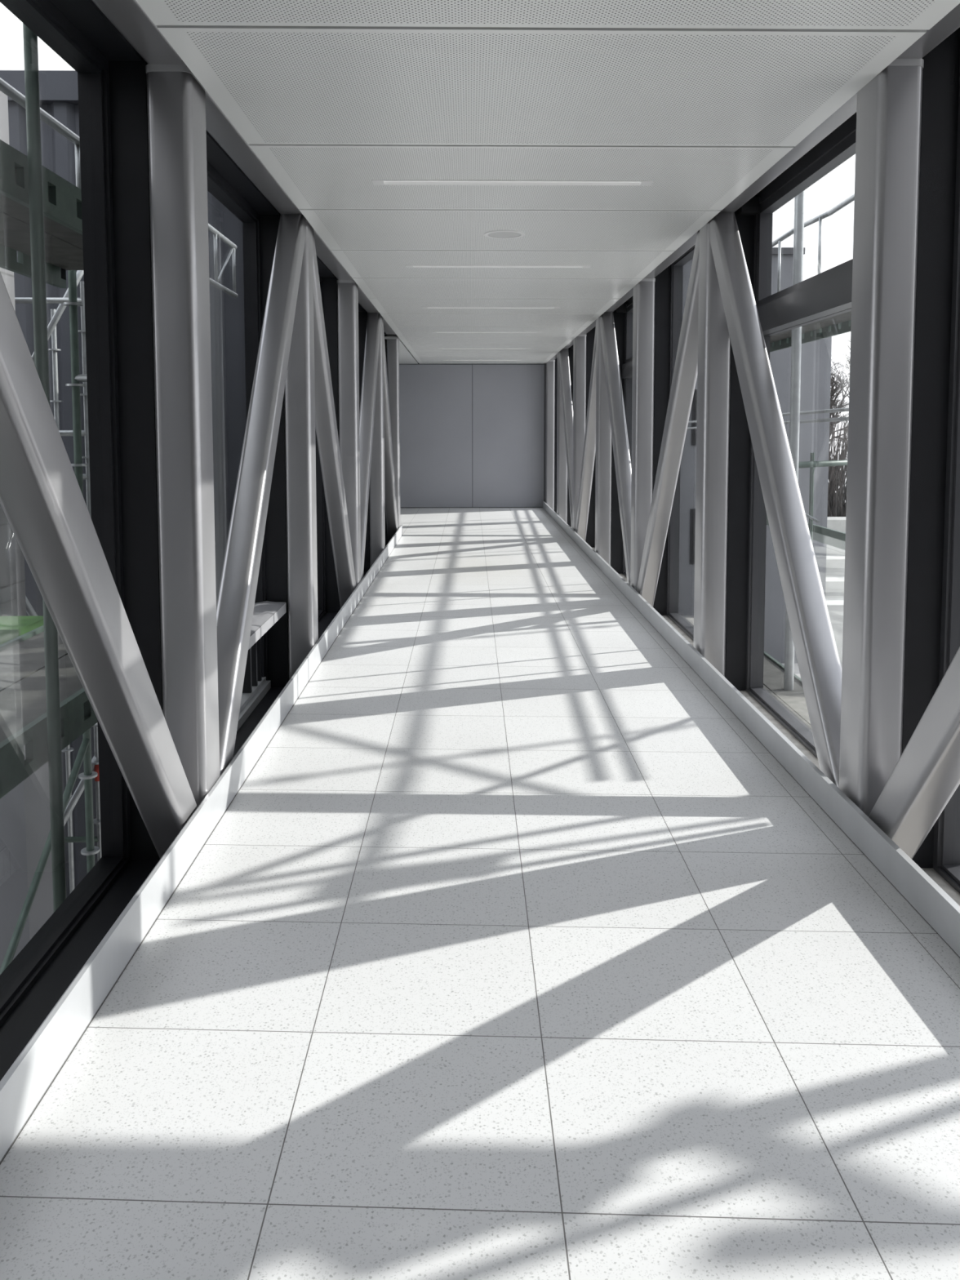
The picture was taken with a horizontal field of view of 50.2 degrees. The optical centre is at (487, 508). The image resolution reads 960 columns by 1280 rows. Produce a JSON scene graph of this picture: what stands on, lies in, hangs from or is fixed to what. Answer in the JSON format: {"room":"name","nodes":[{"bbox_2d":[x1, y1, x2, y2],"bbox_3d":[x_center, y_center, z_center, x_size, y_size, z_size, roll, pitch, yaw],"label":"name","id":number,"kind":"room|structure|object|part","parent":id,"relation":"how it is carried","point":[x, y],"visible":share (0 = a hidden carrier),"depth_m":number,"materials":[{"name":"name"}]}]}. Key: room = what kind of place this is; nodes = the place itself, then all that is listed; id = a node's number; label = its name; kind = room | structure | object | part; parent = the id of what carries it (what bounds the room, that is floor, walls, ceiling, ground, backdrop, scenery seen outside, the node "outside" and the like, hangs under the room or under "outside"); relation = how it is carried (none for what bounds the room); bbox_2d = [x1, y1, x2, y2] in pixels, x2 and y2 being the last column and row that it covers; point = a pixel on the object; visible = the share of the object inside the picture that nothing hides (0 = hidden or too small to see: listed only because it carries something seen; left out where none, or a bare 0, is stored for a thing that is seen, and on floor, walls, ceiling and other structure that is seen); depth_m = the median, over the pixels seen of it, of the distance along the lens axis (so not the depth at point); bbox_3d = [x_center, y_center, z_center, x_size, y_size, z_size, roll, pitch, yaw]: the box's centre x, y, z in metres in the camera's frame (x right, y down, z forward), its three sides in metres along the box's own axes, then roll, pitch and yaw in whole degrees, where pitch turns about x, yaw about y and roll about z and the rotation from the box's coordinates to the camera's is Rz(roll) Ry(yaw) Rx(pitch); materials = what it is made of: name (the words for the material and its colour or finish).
{"room":"enclosed pedestrian bridge","nodes":[
{"label":"enclosed pedestrian bridge","id":0,"kind":"room"},
{"bbox_2d":[399,362,544,507],"bbox_3d":[-1.024,-1.459,20.705,5.100,3.080,0.300,0,4,-1],"label":"wall","id":1,"kind":"structure","parent":0,"point":[472,435],"depth_m":20.57,"materials":[{"name":"grey paint"}]},
{"bbox_3d":[-1.042,-1.450,20.585,1.458,2.856,0.060,0,4,-1],"label":"wall panel","id":2,"kind":"part","parent":1,"relation":"part of","materials":[{"name":"grey paint"}]},
{"bbox_3d":[0.426,-1.453,20.610,1.464,2.856,0.060,0,4,-1],"label":"wall panel","id":3,"kind":"part","parent":1,"relation":"part of","materials":[{"name":"grey metal"}]},
{"bbox_2d":[543,363,546,502],"bbox_3d":[1.159,-1.448,20.542,0.060,2.880,0.100,0,4,-1],"label":"trim","id":4,"kind":"structure","parent":1,"relation":"attached to","point":[544,363],"depth_m":20.55,"materials":[{"name":"grey metal"}]},
{"bbox_2d":[542,501,959,957],"bbox_3d":[1.304,0.746,9.966,0.024,0.134,21.510,0,4,-1],"label":"baseboard","id":5,"kind":"structure","parent":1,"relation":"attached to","point":[926,896],"depth_m":4.29,"materials":[{"name":"metal"}]},
{"bbox_2d":[0,507,959,1279],"bbox_3d":[-1.028,0.866,10.091,4.720,0.120,21.820,0,4,-1],"label":"floor","id":6,"kind":"structure","parent":0,"point":[511,951],"depth_m":2.85,"materials":[{"name":"white tile"}]},
{"bbox_2d":[0,524,402,1161],"bbox_3d":[-1.149,0.945,7.281,0.019,0.154,16.210,0,4,-1],"label":"baseboard","id":7,"kind":"structure","parent":6,"relation":"on","point":[28,1077],"depth_m":3.10,"materials":[{"name":"paint"}]},
{"bbox_2d":[135,0,959,364],"bbox_3d":[-1.020,-2.070,9.269,4.720,0.100,23.006,0,4,-1],"label":"ceiling","id":8,"kind":"structure","parent":0,"point":[699,100],"depth_m":4.30,"materials":[{"name":"white metal"}]},
{"bbox_3d":[-2.434,-2.685,17.707,2.182,0.030,5.940,0,4,-1],"label":"lobby ceiling panel","id":9,"kind":"part","parent":8,"relation":"part of","materials":[{"name":"grey paint"}]},
{"bbox_2d":[443,360,520,360],"bbox_3d":[-0.109,-2.814,19.377,1.480,0.034,0.104,0,4,-1],"label":"recessed light","id":10,"kind":"object","parent":8,"relation":"in","point":[443,360],"visible":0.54,"depth_m":19.41,"materials":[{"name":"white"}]},
{"bbox_3d":[-0.108,-2.878,20.320,2.516,0.008,0.780,0,4,-1],"label":"panel","id":11,"kind":"part","parent":8,"relation":"part of","materials":[{"name":"white metal"}]},
{"bbox_3d":[-0.089,-2.794,19.229,2.516,0.008,1.364,0,4,-1],"label":"panel","id":12,"kind":"part","parent":8,"relation":"part of","materials":[{"name":"white metal"}]},
{"bbox_2d":[438,348,529,349],"bbox_3d":[-0.061,-2.599,16.585,1.480,0.034,0.104,0,4,-1],"label":"recessed light","id":13,"kind":"object","parent":8,"relation":"in","point":[438,348],"visible":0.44,"depth_m":16.63,"materials":[{"name":"white plastic"}]},
{"bbox_3d":[-0.066,-2.687,17.848,2.516,0.008,1.364,0,4,-1],"label":"panel","id":14,"kind":"part","parent":8,"relation":"part of","materials":[{"name":"white metal"}]},
{"bbox_3d":[-0.042,-2.580,16.466,2.516,0.008,1.364,0,4,-1],"label":"panel","id":15,"kind":"part","parent":8,"relation":"part of","materials":[{"name":"white metal"}]},
{"bbox_2d":[431,331,542,333],"bbox_3d":[-0.013,-2.383,13.794,1.480,0.034,0.104,0,4,-1],"label":"recessed light","id":16,"kind":"object","parent":8,"relation":"in","point":[432,331],"visible":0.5,"depth_m":13.83,"materials":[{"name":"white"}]},
{"bbox_3d":[-0.018,-2.474,15.084,2.516,0.008,1.364,0,4,-1],"label":"panel","id":17,"kind":"part","parent":8,"relation":"part of","materials":[{"name":"white metal"}]},
{"bbox_3d":[0.006,-2.367,13.703,2.516,0.008,1.364,0,4,-1],"label":"panel","id":18,"kind":"part","parent":8,"relation":"part of","materials":[{"name":"white metal"}]},
{"bbox_2d":[422,306,560,308],"bbox_3d":[0.035,-2.167,11.003,1.480,0.034,0.104,0,4,-1],"label":"recessed light","id":19,"kind":"object","parent":8,"relation":"in","point":[422,307],"visible":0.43,"depth_m":10.96,"materials":[{"name":"white plastic"}]},
{"bbox_3d":[0.030,-2.260,12.321,2.516,0.008,1.364,0,4,-1],"label":"panel","id":20,"kind":"part","parent":8,"relation":"part of","materials":[{"name":"white metal"}]},
{"bbox_3d":[0.053,-2.153,10.939,2.516,0.008,1.364,0,4,-1],"label":"panel","id":21,"kind":"part","parent":8,"relation":"part of","materials":[{"name":"white metal"}]},
{"bbox_3d":[0.077,-2.047,9.557,2.516,0.008,1.364,0,4,-1],"label":"panel","id":22,"kind":"part","parent":8,"relation":"part of","materials":[{"name":"white metal"}]},
{"bbox_2d":[405,265,591,267],"bbox_3d":[0.083,-1.952,8.212,1.480,0.034,0.104,0,4,-1],"label":"recessed light","id":23,"kind":"object","parent":8,"relation":"in","point":[406,266],"visible":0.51,"depth_m":8.24,"materials":[{"name":"white plastic"}]},
{"bbox_3d":[0.101,-1.940,8.176,2.516,0.008,1.364,0,4,-1],"label":"panel","id":24,"kind":"part","parent":8,"relation":"part of","materials":[{"name":"white metal"}]},
{"bbox_2d":[484,230,524,238],"bbox_3d":[0.112,-1.832,6.847,0.272,0.011,0.272,0,4,-1],"label":"ceiling disc","id":25,"kind":"object","parent":8,"relation":"attached to","point":[495,233],"visible":1,"depth_m":6.84,"materials":[{"name":"white"}]},
{"bbox_2d":[488,231,520,237],"bbox_3d":[0.112,-1.834,6.847,0.224,0.007,0.224,0,4,-1],"label":"speaker grille","id":26,"kind":"object","parent":25,"relation":"attached to","point":[491,234],"depth_m":6.86,"materials":[{"name":"white metal"}]},
{"bbox_3d":[0.125,-1.833,6.794,2.516,0.008,1.364,0,4,-1],"label":"panel","id":27,"kind":"part","parent":8,"relation":"part of","materials":[{"name":"white metal"}]},
{"bbox_2d":[371,179,653,186],"bbox_3d":[0.132,-1.736,5.420,1.480,0.034,0.104,0,4,-1],"label":"recessed light","id":28,"kind":"object","parent":8,"relation":"in","point":[375,182],"visible":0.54,"depth_m":5.45,"materials":[{"name":"white plastic"}]},
{"bbox_2d":[422,181,533,182],"bbox_3d":[0.132,-1.739,5.420,1.360,0.008,0.076,0,4,-1],"label":"ceiling light","id":29,"kind":"object","parent":28,"relation":"attached to","point":[423,181],"depth_m":5.45,"materials":[{"name":"grey plastic"}]},
{"bbox_3d":[0.149,-1.726,5.412,2.516,0.008,1.364,0,4,-1],"label":"panel","id":30,"kind":"part","parent":8,"relation":"part of","materials":[{"name":"white metal"}]},
{"bbox_3d":[0.172,-1.619,4.031,2.516,0.008,1.364,0,4,-1],"label":"panel","id":31,"kind":"part","parent":8,"relation":"part of","materials":[{"name":"white metal"}]},
{"bbox_3d":[0.196,-1.513,2.649,2.516,0.008,1.364,0,4,-1],"label":"panel","id":32,"kind":"part","parent":8,"relation":"part of","materials":[{"name":"white metal"}]},
{"bbox_2d":[781,500,845,678],"bbox_3d":[8.342,2.756,37.974,100.000,0.200,105.000,0,4,-1],"label":"ground","id":33,"kind":"structure","parent":0,"point":[797,672],"depth_m":23.90,"materials":[{"name":"grey"}]},
{"bbox_2d":[0,90,26,616],"bbox_3d":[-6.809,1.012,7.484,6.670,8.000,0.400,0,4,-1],"label":"building","id":34,"kind":"structure","parent":33,"relation":"on","point":[12,579],"depth_m":7.43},
{"bbox_2d":[0,616,53,968],"bbox_3d":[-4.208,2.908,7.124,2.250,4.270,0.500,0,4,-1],"label":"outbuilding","id":35,"kind":"object","parent":33,"relation":"on","point":[24,811],"visible":0.1,"depth_m":6.88,"materials":[{"name":"grey"}]},
{"bbox_2d":[14,270,101,893],"bbox_3d":[-3.774,1.112,9.300,1.252,7.515,2.016,0,4,-1],"label":"scaffold","id":36,"kind":"object","parent":33,"relation":"on","point":[55,315],"visible":0.21,"depth_m":8.43,"materials":[{"name":"grey metal"}]},
{"bbox_2d":[0,22,238,974],"bbox_3d":[-2.145,1.091,5.114,0.932,8.200,7.418,0,4,-1],"label":"scaffold","id":37,"kind":"object","parent":33,"relation":"on","point":[45,706],"visible":0.33,"depth_m":4.31,"materials":[{"name":"grey metal"}]},
{"bbox_3d":[-1.818,-1.386,3.355,0.040,0.370,2.566,0,4,-1],"label":"guard rail","id":38,"kind":"part","parent":37,"relation":"part of","materials":[{"name":"silver metal"}]},
{"bbox_3d":[-2.100,-1.903,7.514,0.042,0.442,2.174,0,4,-1],"label":"guard frame","id":39,"kind":"part","parent":37,"relation":"part of","materials":[{"name":"silver metal"}]},
{"bbox_2d":[0,70,246,897],"bbox_3d":[-6.917,-1.007,17.383,8.900,10.500,12.950,0,4,-1],"label":"building","id":40,"kind":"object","parent":33,"relation":"on","point":[58,89],"visible":0.08,"depth_m":11.01,"materials":[{"name":"grey"}]},
{"bbox_2d":[678,247,831,663],"bbox_3d":[4.960,-1.539,29.007,5.950,9.750,10.100,0,4,-1],"label":"building","id":41,"kind":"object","parent":33,"relation":"on","point":[815,356],"visible":0.09,"depth_m":24.10,"materials":[{"name":"grey"}]},
{"bbox_2d":[687,407,848,429],"bbox_3d":[5.912,-0.207,14.041,4.380,9.400,17.273,0,4,-1],"label":"scaffold","id":42,"kind":"object","parent":33,"relation":"on","point":[837,410],"visible":0.02,"depth_m":11.80,"materials":[{"name":"grey metal"}]},
{"bbox_2d":[693,190,854,729],"bbox_3d":[3.587,0.564,11.220,3.060,8.300,11.925,0,4,3],"label":"scaffold","id":43,"kind":"object","parent":33,"relation":"on","point":[780,681],"visible":0.2,"depth_m":9.35,"materials":[{"name":"grey metal"}]},
{"bbox_3d":[3.703,-2.936,11.674,0.110,0.810,4.402,0,4,-1],"label":"guard rail","id":44,"kind":"part","parent":43,"relation":"part of","materials":[{"name":"silver metal"}]},
{"bbox_2d":[825,516,845,662],"bbox_3d":[16.278,1.951,27.014,16.500,3.080,5.000,0,4,-1],"label":"terrace","id":45,"kind":"object","parent":33,"relation":"on","point":[835,557],"visible":0.04,"depth_m":25.40,"materials":[{"name":"grey concrete"}]},
{"bbox_2d":[826,413,848,516],"bbox_3d":[12.351,-0.805,31.511,7.766,4.306,3.386,0,4,-1],"label":"hedge","id":46,"kind":"object","parent":33,"relation":"on","point":[837,506],"visible":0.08,"depth_m":30.76,"materials":[{"name":"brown plant"}]},
{"bbox_2d":[828,337,850,475],"bbox_3d":[13.884,-2.970,39.773,6.658,7.931,5.882,3,5,34],"label":"bare tree","id":47,"kind":"object","parent":33,"relation":"on","point":[833,384],"visible":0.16,"depth_m":40.07,"materials":[{"name":"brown plant"}]},
{"label":"outside","id":48,"kind":"structure","parent":0,"visible":0},
{"bbox_3d":[0.062,1.200,10.135,3.360,0.045,21.820,0,4,-1],"label":"trim","id":49,"kind":"structure","parent":48,"visible":0},
{"bbox_3d":[-1.245,1.289,7.341,0.170,0.200,16.280,0,4,-1],"label":"steel beam","id":50,"kind":"structure","parent":49,"relation":"on","visible":0},
{"bbox_2d":[0,0,162,1080],"bbox_3d":[-1.289,-0.050,2.668,0.408,3.160,2.771,0,4,-1],"label":"window","id":51,"kind":"structure","parent":50,"relation":"on","point":[112,78],"depth_m":3.87,"materials":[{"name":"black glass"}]},
{"bbox_2d":[146,63,219,806],"bbox_3d":[-1.192,-0.112,4.048,0.173,3.102,0.253,0,4,-1],"label":"steel column","id":52,"kind":"structure","parent":50,"relation":"on","point":[176,99],"depth_m":3.93,"materials":[{"name":"grey metal"}]},
{"bbox_2d":[205,129,288,756],"bbox_3d":[-1.337,-0.262,5.414,0.408,3.160,2.771,0,4,-1],"label":"window","id":53,"kind":"structure","parent":50,"relation":"on","point":[267,666],"depth_m":6.59,"materials":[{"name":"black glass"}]},
{"bbox_3d":[-1.490,-0.257,5.414,0.100,3.130,2.615,0,4,-1],"label":"frame","id":54,"kind":"part","parent":53,"relation":"part of","materials":[{"name":"black metal"}]},
{"bbox_2d":[284,219,318,679],"bbox_3d":[-1.239,-0.325,6.795,0.173,3.102,0.253,0,4,-1],"label":"steel column","id":55,"kind":"structure","parent":50,"relation":"on","point":[300,385],"depth_m":6.70,"materials":[{"name":"grey metal"}]},
{"bbox_2d":[216,213,306,776],"bbox_3d":[-1.215,-0.231,5.399,0.148,3.221,2.745,0,4,-1],"label":"brace","id":56,"kind":"object","parent":55,"relation":"attached to","point":[236,599],"visible":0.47,"depth_m":5.24,"materials":[{"name":"grey paint"}]},
{"bbox_2d":[312,227,355,608],"bbox_3d":[-1.263,-0.446,8.188,0.148,3.221,2.745,0,4,-1],"label":"brace","id":57,"kind":"object","parent":55,"relation":"attached to","point":[326,425],"visible":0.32,"depth_m":8.11,"materials":[{"name":"grey paint"}]},
{"bbox_2d":[315,255,340,639],"bbox_3d":[-1.384,-0.474,8.161,0.408,3.160,2.771,0,4,-1],"label":"window","id":58,"kind":"structure","parent":50,"relation":"on","point":[328,599],"depth_m":9.41,"materials":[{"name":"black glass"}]},
{"bbox_3d":[-1.544,-0.454,8.162,0.012,3.000,2.485,0,4,-1],"label":"pane","id":59,"kind":"part","parent":58,"relation":"part of","materials":[{"name":"clear glass"}]},
{"bbox_3d":[-1.538,-0.469,8.160,0.100,3.130,2.615,0,4,-1],"label":"frame","id":60,"kind":"part","parent":58,"relation":"part of","materials":[{"name":"black metal"}]},
{"bbox_2d":[337,280,360,586],"bbox_3d":[-1.286,-0.537,9.541,0.173,3.102,0.253,0,4,-1],"label":"steel column","id":61,"kind":"structure","parent":50,"relation":"on","point":[347,290],"depth_m":9.40,"materials":[{"name":"grey metal"}]},
{"bbox_2d":[358,302,369,577],"bbox_3d":[-1.431,-0.686,10.907,0.408,3.160,2.771,0,4,-1],"label":"window","id":62,"kind":"structure","parent":50,"relation":"on","point":[362,313],"depth_m":12.12,"materials":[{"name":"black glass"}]},
{"bbox_2d":[368,314,385,568],"bbox_3d":[-1.334,-0.749,12.288,0.173,3.102,0.253,0,4,-1],"label":"steel column","id":63,"kind":"structure","parent":50,"relation":"on","point":[376,489],"depth_m":12.20,"materials":[{"name":"grey metal"}]},
{"bbox_2d":[359,312,380,580],"bbox_3d":[-1.310,-0.655,10.892,0.148,3.221,2.745,0,4,-1],"label":"brace","id":64,"kind":"object","parent":63,"relation":"attached to","point":[366,414],"visible":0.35,"depth_m":11.07,"materials":[{"name":"grey paint"}]},
{"bbox_2d":[382,321,398,542],"bbox_3d":[-1.358,-0.871,13.681,0.148,3.221,2.745,0,4,-1],"label":"brace","id":65,"kind":"object","parent":63,"relation":"attached to","point":[389,481],"visible":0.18,"depth_m":13.93,"materials":[{"name":"grey paint"}]},
{"bbox_2d":[383,331,388,546],"bbox_3d":[-1.478,-0.898,13.653,0.408,3.160,2.771,0,4,-1],"label":"window","id":66,"kind":"structure","parent":50,"relation":"on","point":[386,531],"depth_m":15.02,"materials":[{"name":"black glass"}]},
{"bbox_2d":[386,335,400,542],"bbox_3d":[-1.381,-0.961,15.034,0.173,3.102,0.253,0,4,-1],"label":"steel column","id":67,"kind":"structure","parent":50,"relation":"on","point":[393,344],"depth_m":14.88,"materials":[{"name":"grey metal"}]},
{"bbox_3d":[-1.145,0.100,1.302,0.173,3.102,0.253,0,4,-1],"label":"steel column","id":68,"kind":"structure","parent":50,"relation":"on","visible":0},
{"bbox_2d":[0,271,197,858],"bbox_3d":[-1.169,-0.022,2.695,0.148,3.221,2.745,0,4,-1],"label":"brace","id":69,"kind":"object","parent":68,"relation":"attached to","point":[42,502],"visible":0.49,"depth_m":2.84,"materials":[{"name":"grey paint"}]},
{"bbox_2d":[92,0,395,335],"bbox_3d":[-1.248,-2.021,7.085,0.170,0.240,16.280,0,4,-1],"label":"steel beam","id":70,"kind":"structure","parent":68,"relation":"on","point":[127,16],"depth_m":4.63,"materials":[{"name":"grey metal"}]},
{"bbox_3d":[1.420,1.082,9.999,0.170,0.200,21.520,0,4,-1],"label":"steel beam","id":71,"kind":"structure","parent":49,"relation":"on","visible":0},
{"bbox_2d":[545,360,555,511],"bbox_3d":[1.237,-1.377,20.384,0.173,3.102,0.253,0,4,-1],"label":"steel column","id":72,"kind":"structure","parent":71,"relation":"on","point":[550,365],"depth_m":20.26,"materials":[{"name":"grey metal"}]},
{"bbox_2d":[554,357,557,513],"bbox_3d":[1.375,-1.380,19.010,0.422,3.320,2.756,0,4,-1],"label":"window","id":73,"kind":"structure","parent":71,"relation":"on","point":[556,359],"depth_m":20.29,"materials":[{"name":"grey"}]},
{"bbox_2d":[556,351,567,523],"bbox_3d":[1.284,-1.166,17.652,0.173,3.102,0.253,0,4,-1],"label":"steel column","id":74,"kind":"structure","parent":71,"relation":"on","point":[562,467],"depth_m":17.56,"materials":[{"name":"grey metal"}]},
{"bbox_2d":[567,345,573,527],"bbox_3d":[1.463,-1.159,16.280,0.505,3.360,2.756,0,4,-1],"label":"window","id":75,"kind":"structure","parent":71,"relation":"on","point":[571,348],"depth_m":17.49,"materials":[{"name":"grey glass"}]},
{"bbox_2d":[572,334,586,531],"bbox_3d":[1.331,-0.955,14.921,0.173,3.102,0.253,0,4,-1],"label":"steel column","id":76,"kind":"structure","parent":71,"relation":"on","point":[580,341],"depth_m":14.78,"materials":[{"name":"grey metal"}]},
{"bbox_2d":[559,348,573,528],"bbox_3d":[1.308,-1.073,16.272,0.148,3.221,2.745,0,4,-1],"label":"brace","id":77,"kind":"object","parent":76,"relation":"attached to","point":[567,406],"visible":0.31,"depth_m":16.50,"materials":[{"name":"grey paint"}]},
{"bbox_2d":[575,320,596,541],"bbox_3d":[1.355,-0.864,13.568,0.148,3.221,2.745,0,4,-1],"label":"brace","id":78,"kind":"object","parent":76,"relation":"attached to","point":[589,444],"visible":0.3,"depth_m":13.65,"materials":[{"name":"grey paint"}]},
{"bbox_2d":[585,326,595,550],"bbox_3d":[1.510,-0.948,13.548,0.505,3.360,2.756,0,4,-1],"label":"window","id":79,"kind":"structure","parent":71,"relation":"on","point":[590,534],"depth_m":14.86,"materials":[{"name":"grey glass"}]},
{"bbox_2d":[595,316,612,565],"bbox_3d":[1.378,-0.744,12.189,0.173,3.102,0.253,0,4,-1],"label":"steel column","id":80,"kind":"structure","parent":71,"relation":"on","point":[603,431],"depth_m":12.10,"materials":[{"name":"grey metal"}]},
{"bbox_2d":[610,295,633,581],"bbox_3d":[1.558,-0.737,10.817,0.505,3.360,2.756,0,4,-1],"label":"window","id":81,"kind":"structure","parent":71,"relation":"on","point":[623,315],"depth_m":12.02,"materials":[{"name":"grey"}]},
{"bbox_3d":[1.547,-2.321,11.910,0.115,0.090,0.100,0,4,-1],"label":"opener motor","id":82,"kind":"part","parent":81,"relation":"part of","materials":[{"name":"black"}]},
{"bbox_3d":[1.677,-0.742,10.820,0.100,3.290,2.600,0,4,-1],"label":"frame","id":83,"kind":"part","parent":81,"relation":"part of","materials":[{"name":"grey metal"}]},
{"bbox_2d":[625,295,633,363],"bbox_3d":[1.673,-1.949,10.727,0.105,0.730,2.490,0,4,-1],"label":"window pane","id":84,"kind":"object","parent":81,"relation":"attached to","point":[629,303],"depth_m":11.90,"materials":[{"name":"clear glass"}]},
{"bbox_2d":[630,278,655,591],"bbox_3d":[1.425,-0.532,9.458,0.173,3.102,0.253,0,4,-1],"label":"steel column","id":85,"kind":"structure","parent":71,"relation":"on","point":[644,292],"depth_m":9.32,"materials":[{"name":"grey metal"}]},
{"bbox_2d":[600,311,631,584],"bbox_3d":[1.402,-0.651,10.809,0.148,3.221,2.745,0,4,-1],"label":"brace","id":86,"kind":"object","parent":85,"relation":"attached to","point":[611,366],"visible":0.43,"depth_m":10.87,"materials":[{"name":"grey paint"}]},
{"bbox_2d":[653,244,695,645],"bbox_3d":[1.605,-0.526,8.085,0.505,3.360,2.756,0,4,-1],"label":"window","id":87,"kind":"structure","parent":71,"relation":"on","point":[668,283],"depth_m":9.31,"materials":[{"name":"grey"}]},
{"bbox_3d":[1.724,-0.531,8.089,0.100,3.290,2.600,0,4,-1],"label":"frame","id":88,"kind":"part","parent":87,"relation":"part of","materials":[{"name":"grey metal"}]},
{"bbox_2d":[693,222,730,676],"bbox_3d":[1.472,-0.321,6.726,0.173,3.102,0.253,0,4,-1],"label":"steel column","id":89,"kind":"structure","parent":71,"relation":"on","point":[713,372],"depth_m":6.63,"materials":[{"name":"grey metal"}]},
{"bbox_2d":[636,230,699,606],"bbox_3d":[1.449,-0.442,8.105,0.148,3.221,2.745,0,4,-1],"label":"brace","id":90,"kind":"object","parent":89,"relation":"attached to","point":[686,367],"visible":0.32,"depth_m":7.91,"materials":[{"name":"grey paint"}]},
{"bbox_2d":[708,212,841,787],"bbox_3d":[1.496,-0.229,5.346,0.148,3.221,2.745,0,4,-1],"label":"brace","id":91,"kind":"object","parent":89,"relation":"attached to","point":[820,667],"visible":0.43,"depth_m":5.11,"materials":[{"name":"grey paint"}]},
{"bbox_2d":[724,112,856,768],"bbox_3d":[1.610,-0.325,5.352,0.422,3.320,2.756,0,4,-1],"label":"window","id":92,"kind":"structure","parent":71,"relation":"on","point":[827,294],"depth_m":6.52,"materials":[{"name":"grey"}]},
{"bbox_3d":[1.641,-1.899,6.447,0.115,0.090,0.100,0,4,-1],"label":"opener motor","id":93,"kind":"part","parent":92,"relation":"part of","materials":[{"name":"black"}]},
{"bbox_3d":[1.771,-0.320,5.357,0.100,3.290,2.600,0,4,-1],"label":"frame","id":94,"kind":"part","parent":92,"relation":"part of","materials":[{"name":"grey metal"}]},
{"bbox_2d":[755,112,856,307],"bbox_3d":[1.767,-1.527,5.264,0.105,0.730,2.490,0,4,-1],"label":"window pane","id":95,"kind":"object","parent":92,"relation":"attached to","point":[837,147],"depth_m":5.75,"materials":[{"name":"clear glass"}]},
{"bbox_3d":[1.777,0.134,5.393,0.012,2.280,2.470,0,4,-1],"label":"pane","id":96,"kind":"part","parent":92,"relation":"part of","materials":[{"name":"clear glass"}]},
{"bbox_2d":[839,58,924,817],"bbox_3d":[1.519,-0.110,3.995,0.173,3.102,0.253,0,4,-1],"label":"steel column","id":97,"kind":"structure","parent":71,"relation":"on","point":[889,108],"depth_m":3.89,"materials":[{"name":"grey metal"}]},
{"bbox_2d":[902,26,959,906],"bbox_3d":[1.657,-0.114,2.621,0.422,3.320,2.756,0,4,-1],"label":"window","id":98,"kind":"structure","parent":71,"relation":"on","point":[932,628],"depth_m":3.88,"materials":[{"name":"grey metal"}]},
{"bbox_3d":[1.818,-0.109,2.626,0.100,3.290,2.600,0,4,-1],"label":"frame","id":99,"kind":"part","parent":98,"relation":"part of","materials":[{"name":"grey metal"}]},
{"bbox_3d":[1.566,0.101,1.264,0.173,3.102,0.253,0,4,-1],"label":"steel column","id":100,"kind":"structure","parent":71,"relation":"on","visible":0},
{"bbox_2d":[550,3,959,359],"bbox_3d":[1.417,-2.228,9.743,0.170,0.240,21.520,0,4,-1],"label":"steel beam","id":101,"kind":"structure","parent":100,"relation":"on","point":[947,25],"depth_m":4.83,"materials":[{"name":"grey metal"}]},
{"bbox_2d":[868,646,959,858],"bbox_3d":[1.543,-0.020,2.642,0.148,3.221,2.745,0,4,-1],"label":"brace","id":102,"kind":"object","parent":100,"relation":"attached to","point":[926,775],"visible":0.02,"depth_m":3.48,"materials":[{"name":"grey paint"}]}
]}

